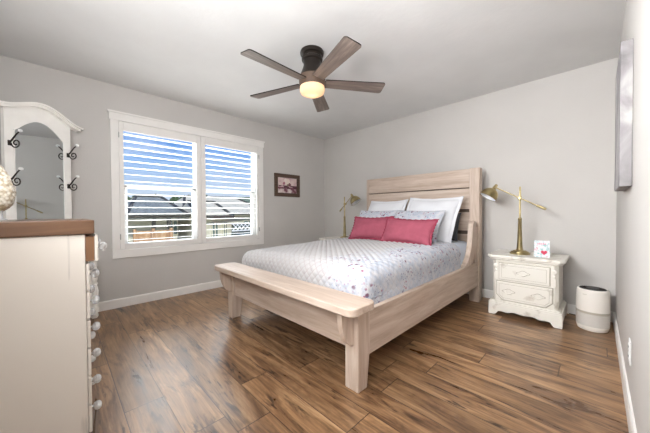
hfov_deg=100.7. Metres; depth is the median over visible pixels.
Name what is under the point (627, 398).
baseboard
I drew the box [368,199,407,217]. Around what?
pillow
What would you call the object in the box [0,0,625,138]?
ceiling
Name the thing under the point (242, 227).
lattice fence
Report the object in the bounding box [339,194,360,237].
table lamp
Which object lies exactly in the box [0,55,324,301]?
wall
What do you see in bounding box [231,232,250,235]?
parked car
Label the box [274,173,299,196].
picture frame
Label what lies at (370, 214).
pillow
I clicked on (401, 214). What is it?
pillow
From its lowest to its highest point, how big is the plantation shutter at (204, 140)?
1.412 m
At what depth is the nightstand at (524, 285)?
2.54 m
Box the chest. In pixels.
[0,218,106,432]
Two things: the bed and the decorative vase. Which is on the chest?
the decorative vase
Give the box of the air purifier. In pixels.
[576,285,610,332]
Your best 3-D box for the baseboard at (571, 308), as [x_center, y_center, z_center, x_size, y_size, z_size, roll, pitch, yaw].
[1.340,0.921,3.859,0.014,0.098,3.836,-1,1,-45]
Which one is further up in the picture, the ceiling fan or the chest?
the ceiling fan
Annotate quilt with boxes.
[242,237,460,303]
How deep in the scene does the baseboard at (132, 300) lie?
3.21 m
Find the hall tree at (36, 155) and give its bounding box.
[0,100,98,318]
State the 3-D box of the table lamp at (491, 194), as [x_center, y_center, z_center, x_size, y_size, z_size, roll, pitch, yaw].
[1.933,0.018,2.804,0.567,0.729,0.177,0,1,33]
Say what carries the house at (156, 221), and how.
on the terrain
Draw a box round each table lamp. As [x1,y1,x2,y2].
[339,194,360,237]
[480,184,546,254]
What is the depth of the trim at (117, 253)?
3.07 m
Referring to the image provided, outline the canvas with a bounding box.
[614,38,633,191]
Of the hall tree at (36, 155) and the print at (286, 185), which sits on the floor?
the hall tree at (36, 155)
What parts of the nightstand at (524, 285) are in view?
bail pull, bail pull, panel, panel, drawer, drawer, bail pull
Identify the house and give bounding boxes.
[127,195,190,242]
[174,195,250,235]
[177,200,234,238]
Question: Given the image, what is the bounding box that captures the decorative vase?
[0,165,16,220]
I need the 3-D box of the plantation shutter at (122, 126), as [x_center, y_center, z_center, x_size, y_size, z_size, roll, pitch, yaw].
[-1.960,-0.348,3.273,0.873,1.412,0.064,-1,1,-45]
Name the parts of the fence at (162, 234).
post, post, post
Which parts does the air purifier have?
panel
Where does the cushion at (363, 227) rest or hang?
on the quilt
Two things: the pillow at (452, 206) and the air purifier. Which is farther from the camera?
the pillow at (452, 206)
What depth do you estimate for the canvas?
1.40 m
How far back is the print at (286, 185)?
4.57 m
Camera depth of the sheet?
2.93 m
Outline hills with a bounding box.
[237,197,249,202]
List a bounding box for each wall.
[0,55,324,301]
[324,57,617,311]
[615,0,649,432]
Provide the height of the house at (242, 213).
3.874 m
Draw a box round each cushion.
[348,216,394,239]
[379,217,438,245]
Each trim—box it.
[107,109,264,147]
[110,119,263,258]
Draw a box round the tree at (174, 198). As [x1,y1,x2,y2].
[169,195,179,202]
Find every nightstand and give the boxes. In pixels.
[319,236,340,239]
[488,249,569,328]
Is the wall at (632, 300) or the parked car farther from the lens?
the parked car
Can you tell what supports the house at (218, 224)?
on the terrain
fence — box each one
[133,228,172,241]
[231,222,250,232]
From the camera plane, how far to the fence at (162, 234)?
10.47 m
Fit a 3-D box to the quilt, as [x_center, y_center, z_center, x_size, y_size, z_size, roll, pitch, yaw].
[0.254,0.429,2.772,1.654,0.319,1.611,-1,1,-45]
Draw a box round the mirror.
[0,106,71,219]
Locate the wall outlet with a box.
[628,338,630,365]
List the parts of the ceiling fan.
blade, blade, lamp shade, blade, blade, blade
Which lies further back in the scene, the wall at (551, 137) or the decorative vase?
the wall at (551, 137)
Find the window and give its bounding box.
[120,143,256,249]
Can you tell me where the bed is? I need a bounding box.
[215,167,481,392]
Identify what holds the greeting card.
on the nightstand at (524, 285)
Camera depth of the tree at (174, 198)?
62.64 m
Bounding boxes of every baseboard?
[98,280,222,311]
[465,289,613,321]
[613,312,636,432]
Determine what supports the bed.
on the floor
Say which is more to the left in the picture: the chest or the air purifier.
the chest
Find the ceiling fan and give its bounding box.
[240,36,384,111]
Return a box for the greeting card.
[534,240,549,257]
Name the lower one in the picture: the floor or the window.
the floor
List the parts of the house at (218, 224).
pane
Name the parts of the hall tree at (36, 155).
molding, crown molding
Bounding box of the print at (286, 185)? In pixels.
[278,177,296,193]
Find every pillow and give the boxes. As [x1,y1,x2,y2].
[359,210,396,217]
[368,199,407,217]
[395,210,445,242]
[406,196,463,242]
[452,213,460,240]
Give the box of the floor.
[89,287,628,432]
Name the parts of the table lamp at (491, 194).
lamp shade, arm, rod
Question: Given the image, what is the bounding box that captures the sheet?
[451,240,466,263]
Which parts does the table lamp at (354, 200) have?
lamp shade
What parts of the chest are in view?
drawer, drawer, drawer, drawer, drawer, drawer, crystal knob, crystal knob, crystal knob, crystal knob, drawer, crystal knob, crystal knob, crystal knob, crystal knob, crystal knob, crystal knob, crystal knob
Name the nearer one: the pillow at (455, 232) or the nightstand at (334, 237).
the pillow at (455, 232)
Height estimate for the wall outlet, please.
0.120 m
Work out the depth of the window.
3.61 m
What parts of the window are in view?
sash, sash, sash, sash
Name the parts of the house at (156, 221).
porch post, porch post, pane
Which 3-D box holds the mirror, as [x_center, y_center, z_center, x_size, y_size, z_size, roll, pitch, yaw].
[-2.464,-0.259,2.334,0.026,1.350,0.524,0,1,2]
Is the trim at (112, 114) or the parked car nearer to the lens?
the trim at (112, 114)
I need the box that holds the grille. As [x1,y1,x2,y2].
[576,310,609,328]
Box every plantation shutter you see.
[118,121,201,248]
[201,136,259,242]
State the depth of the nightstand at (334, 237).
4.55 m
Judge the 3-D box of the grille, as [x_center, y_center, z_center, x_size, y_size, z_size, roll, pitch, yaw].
[2.352,0.890,2.370,0.217,0.105,0.217,-1,1,-45]

